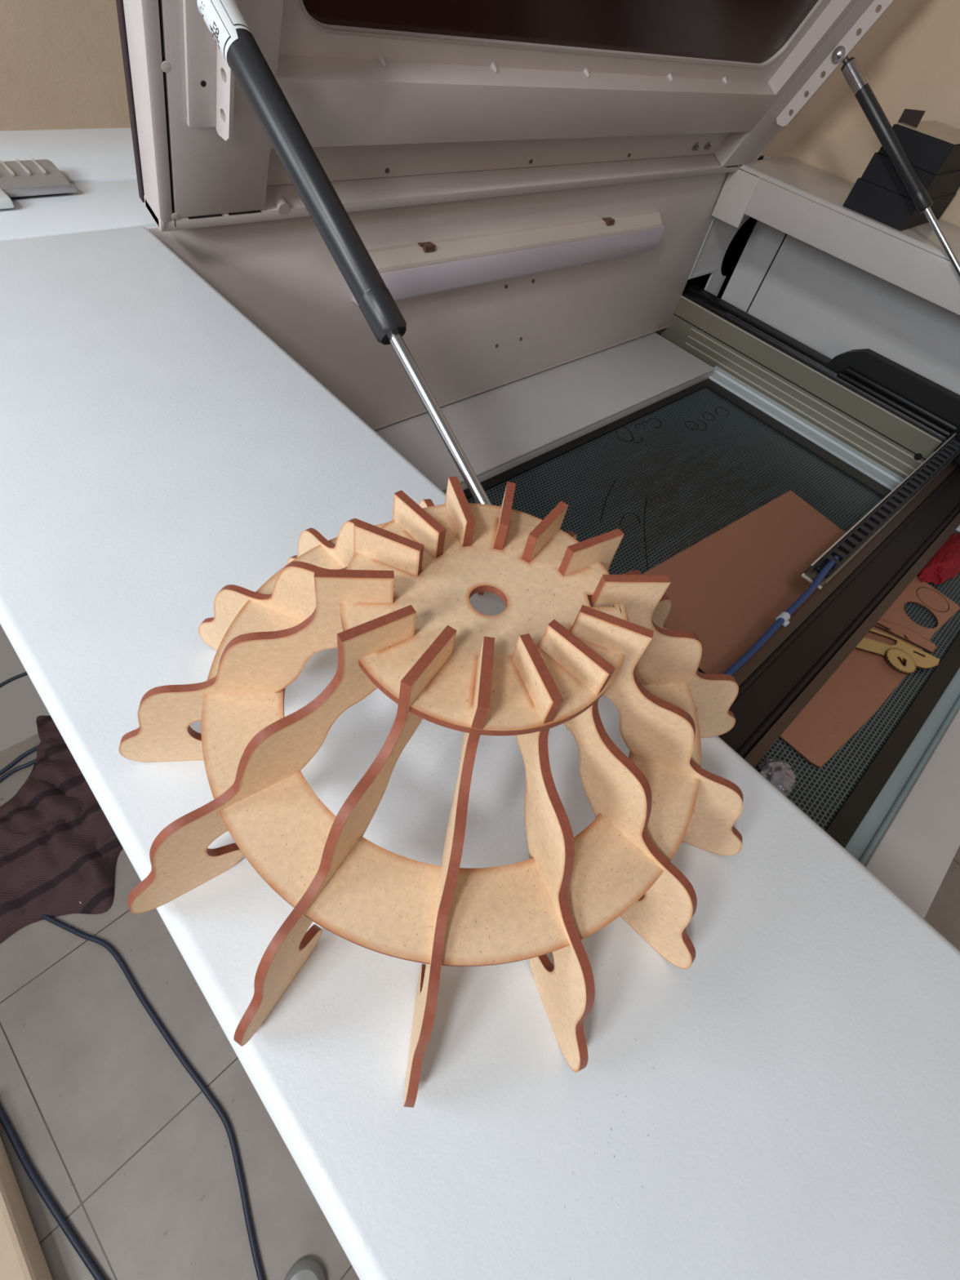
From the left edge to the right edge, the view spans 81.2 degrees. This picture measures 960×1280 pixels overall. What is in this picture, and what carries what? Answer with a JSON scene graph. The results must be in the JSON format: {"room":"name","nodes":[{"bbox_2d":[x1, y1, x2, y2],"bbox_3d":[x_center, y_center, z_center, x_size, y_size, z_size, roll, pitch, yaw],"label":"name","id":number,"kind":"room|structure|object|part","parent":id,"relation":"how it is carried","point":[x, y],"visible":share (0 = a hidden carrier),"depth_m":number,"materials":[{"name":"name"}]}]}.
{"room":"workshop","nodes":[
{"label":"workshop","id":0,"kind":"room"},
{"bbox_2d":[0,0,130,130],"bbox_3d":[-1.040,-0.886,0.247,3.652,2.786,0.096,-33,66,-29],"label":"wall","id":1,"kind":"structure","parent":0,"point":[62,68],"depth_m":0.86,"materials":[{"name":"beige paint"}]},
{"bbox_2d":[0,733,959,1279],"bbox_3d":[0.519,0.897,1.022,5.013,0.048,3.008,-33,66,-29],"label":"floor","id":2,"kind":"structure","parent":0,"point":[129,1148],"depth_m":0.89,"materials":[{"name":"beige tile"}]},
{"bbox_2d":[0,671,27,688],"bbox_3d":[-1.123,0.157,1.210,0.813,0.008,0.068,-33,66,-29],"label":"cable","id":3,"kind":"object","parent":2,"relation":"on","point":[5,682],"visible":0.33,"depth_m":1.27,"materials":[{"name":"black rubber"}]},
{"bbox_2d":[0,744,39,782],"bbox_3d":[-1.073,0.359,1.071,0.510,0.008,0.118,-33,66,-29],"label":"cable","id":4,"kind":"object","parent":2,"relation":"on","point":[20,757],"visible":0.62,"depth_m":1.16,"materials":[{"name":"black rubber"}]},
{"bbox_2d":[0,1137,52,1279],"bbox_3d":[-0.144,1.623,0.300,0.501,0.052,2.411,-33,66,-29],"label":"trim","id":5,"kind":"structure","parent":2,"relation":"on","point":[22,1257],"depth_m":0.77,"materials":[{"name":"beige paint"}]},
{"bbox_2d":[0,1103,106,1279],"bbox_3d":[-0.469,1.032,0.697,1.988,0.009,0.228,37,56,16],"label":"cable","id":6,"kind":"object","parent":2,"relation":"on","point":[59,1216],"visible":1,"depth_m":0.82,"materials":[{"name":"black rubber"}]},
{"bbox_2d":[0,715,123,943],"bbox_3d":[-0.826,0.364,1.088,0.366,0.050,0.467,12,53,-2],"label":"cloth","id":7,"kind":"object","parent":2,"relation":"on","point":[60,850],"visible":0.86,"depth_m":1.06,"materials":[{"name":"brown fabric"}]},
{"bbox_2d":[40,914,265,1279],"bbox_3d":[-0.246,1.020,0.748,0.137,0.009,1.757,-32,65,-29],"label":"cable","id":8,"kind":"object","parent":2,"relation":"on","point":[260,1273],"visible":0.98,"depth_m":0.92,"materials":[{"name":"black rubber"}]},
{"bbox_2d":[284,1257,325,1279],"bbox_3d":[-0.254,0.933,0.801,0.062,0.024,0.062,-33,66,-29],"label":"cap","id":9,"kind":"object","parent":2,"relation":"on","point":[306,1268],"visible":1,"depth_m":0.81,"materials":[{"name":"grey plastic"}]},
{"bbox_2d":[0,0,959,1279],"bbox_3d":[0.292,-0.333,0.791,1.584,1.684,1.208,-33,66,-29],"label":"cutter","id":10,"kind":"object","parent":2,"relation":"on","point":[332,260],"visible":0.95,"depth_m":0.41,"materials":[{"name":"white paint"}]},
{"bbox_2d":[0,158,77,208],"bbox_3d":[-0.453,-0.407,0.500,0.156,0.014,0.078,-33,66,-29],"label":"metal bar","id":11,"kind":"object","parent":10,"relation":"on","point":[33,177],"visible":1,"depth_m":0.52,"materials":[{"name":"metal"}]},
{"bbox_2d":[160,61,170,72],"bbox_3d":[-0.229,-0.418,0.408,0.008,0.007,0.003,-33,66,-29],"label":"screw","id":12,"kind":"object","parent":10,"relation":"attached to","point":[165,65],"depth_m":0.41,"materials":[{"name":"paint"}]},
{"bbox_2d":[171,213,178,220],"bbox_3d":[-0.280,-0.388,0.513,0.008,0.007,0.003,-33,66,-29],"label":"screw","id":13,"kind":"object","parent":10,"relation":"on","point":[175,216],"depth_m":0.51,"materials":[{"name":"paint"}]},
{"bbox_2d":[199,0,250,58],"bbox_3d":[-0.156,-0.380,0.345,0.020,0.031,0.031,-33,66,-29],"label":"print","id":14,"kind":"object","parent":10,"relation":"attached to","point":[225,22],"depth_m":0.34,"materials":[{"name":"white paper"}]},
{"bbox_2d":[377,55,386,66],"bbox_3d":[-0.089,-0.532,0.514,0.006,0.007,0.009,-33,66,-29],"label":"screw","id":15,"kind":"object","parent":10,"relation":"attached to","point":[381,59],"depth_m":0.51,"materials":[{"name":"paint"}]},
{"bbox_2d":[119,476,742,1107],"bbox_3d":[-0.005,0.015,0.214,0.265,0.118,0.257,-33,66,-29],"label":"lampshade","id":16,"kind":"object","parent":10,"relation":"on","point":[393,597],"visible":1,"depth_m":0.18,"materials":[{"name":"beige wood"}]},
{"bbox_3d":[0.054,-0.565,0.918,1.088,0.302,0.024,-33,66,-29],"label":"panel","id":17,"kind":"part","parent":10,"relation":"part of","materials":[{"name":"paint"}]},
{"bbox_3d":[-0.016,-0.128,0.380,0.009,0.098,0.154,-33,66,-29],"label":"piston rod","id":18,"kind":"part","parent":10,"relation":"part of","materials":[{"name":"silver metal"}]},
{"bbox_2d":[490,62,497,72],"bbox_3d":[0.015,-0.599,0.586,0.006,0.007,0.009,-33,66,-29],"label":"screw","id":19,"kind":"object","parent":10,"relation":"attached to","point":[493,64],"depth_m":0.58,"materials":[{"name":"paint"}]},
{"bbox_3d":[0.256,-0.743,0.472,1.110,0.694,0.343,-33,66,-29],"label":"lid","id":20,"kind":"part","parent":10,"relation":"part of","materials":[{"name":"paint"}]},
{"bbox_2d":[352,210,664,306],"bbox_3d":[0.088,-0.596,0.857,0.654,0.068,0.024,-33,66,-29],"label":"strip light","id":21,"kind":"object","parent":10,"relation":"attached to","point":[418,267],"depth_m":0.81,"materials":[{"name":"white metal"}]},
{"bbox_3d":[0.247,-0.746,0.451,0.825,0.438,0.205,-33,66,-29],"label":"window trim","id":22,"kind":"part","parent":10,"relation":"part of","materials":[{"name":"grey"}]},
{"bbox_2d":[583,67,589,77],"bbox_3d":[0.127,-0.671,0.662,0.006,0.007,0.009,-33,66,-29],"label":"screw","id":23,"kind":"object","parent":10,"relation":"attached to","point":[586,70],"depth_m":0.66,"materials":[{"name":"paint"}]},
{"bbox_2d":[667,73,672,81],"bbox_3d":[0.255,-0.754,0.750,0.006,0.007,0.009,-33,66,-29],"label":"screw","id":24,"kind":"object","parent":10,"relation":"attached to","point":[669,75],"depth_m":0.75,"materials":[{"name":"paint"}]},
{"bbox_3d":[0.352,-0.104,0.867,1.026,0.016,0.689,-33,66,-29],"label":"bed frame","id":25,"kind":"part","parent":10,"relation":"part of","materials":[{"name":"black plastic"}]},
{"bbox_3d":[0.541,-0.844,1.290,0.251,0.286,0.004,-33,66,-29],"label":"corner plate","id":26,"kind":"part","parent":10,"relation":"part of","materials":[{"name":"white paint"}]},
{"bbox_2d":[722,76,727,84],"bbox_3d":[0.360,-0.821,0.821,0.006,0.007,0.009,-33,66,-29],"label":"screw","id":27,"kind":"object","parent":10,"relation":"attached to","point":[724,78],"depth_m":0.82,"materials":[{"name":"paint"}]},
{"bbox_2d":[758,758,795,795],"bbox_3d":[0.349,0.160,0.658,0.056,0.018,0.044,-33,66,-29],"label":"film","id":28,"kind":"object","parent":10,"relation":"on","point":[778,772],"visible":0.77,"depth_m":0.65,"materials":[{"name":"clear plastic"}]},
{"bbox_3d":[0.727,-0.479,1.155,0.050,0.105,0.893,-33,66,-29],"label":"rail","id":29,"kind":"part","parent":10,"relation":"part of","materials":[{"name":"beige metal"}]},
{"bbox_2d":[642,489,959,768],"bbox_3d":[0.485,-0.062,0.856,0.489,0.003,0.363,-33,66,-29],"label":"sheet","id":30,"kind":"object","parent":10,"relation":"on","point":[729,587],"visible":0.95,"depth_m":0.84,"materials":[{"name":"brown wood"}]},
{"bbox_2d":[794,612,939,669],"bbox_3d":[0.558,-0.002,0.818,0.233,0.003,0.056,15,53,0],"label":"cutout","id":31,"kind":"object","parent":30,"relation":"on","point":[923,660],"visible":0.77,"depth_m":0.81,"materials":[{"name":"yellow wood"}]},
{"bbox_2d":[884,648,916,674],"bbox_3d":[0.599,0.030,0.797,0.043,0.004,0.043,-33,66,-29],"label":"wheel","id":32,"kind":"object","parent":31,"relation":"on","point":[894,657],"visible":1,"depth_m":0.80,"materials":[{"name":"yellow wood"}]},
{"bbox_2d":[874,619,937,653],"bbox_3d":[0.613,-0.023,0.848,0.156,0.003,0.027,28,54,10],"label":"cutout","id":33,"kind":"object","parent":30,"relation":"on","point":[908,635],"visible":0.77,"depth_m":0.84,"materials":[{"name":"brown wood"}]},
{"bbox_2d":[801,433,959,589],"bbox_3d":[0.645,-0.218,0.862,0.580,0.020,0.029,-33,66,-29],"label":"chain","id":34,"kind":"object","parent":10,"relation":"on","point":[838,561],"depth_m":0.82,"materials":[{"name":"grey"}]},
{"bbox_3d":[0.644,-0.219,0.857,0.523,0.021,0.021,-33,66,-29],"label":"drag chain","id":35,"kind":"part","parent":10,"relation":"part of","materials":[{"name":"plastic"}]},
{"bbox_2d":[843,108,959,231],"bbox_3d":[0.745,-0.801,0.947,0.190,0.131,0.110,-33,66,-29],"label":"box","id":36,"kind":"object","parent":10,"relation":"on","point":[932,148],"visible":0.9,"depth_m":0.91,"materials":[{"name":"grey plastic"}]},
{"bbox_3d":[0.709,0.101,0.780,1.286,0.017,0.068,-33,66,-29],"label":"rail","id":37,"kind":"part","parent":10,"relation":"part of","materials":[{"name":"grey metal"}]},
{"bbox_2d":[917,532,959,584],"bbox_3d":[0.817,-0.146,0.968,0.228,0.024,0.064,-33,66,-29],"label":"cloth","id":38,"kind":"object","parent":10,"relation":"on","point":[944,565],"visible":0.87,"depth_m":0.94,"materials":[{"name":"red fabric"}]},
{"bbox_3d":[0.746,-0.618,0.889,0.009,0.078,0.142,-33,66,-29],"label":"piston rod","id":39,"kind":"part","parent":10,"relation":"part of","materials":[{"name":"silver metal"}]},
{"bbox_2d":[760,0,959,226],"bbox_3d":[1.416,-0.573,0.494,0.100,2.786,3.390,-33,66,-29],"label":"wall","id":40,"kind":"structure","parent":0,"point":[909,58],"depth_m":1.00,"materials":[{"name":"beige paint"}]}
]}

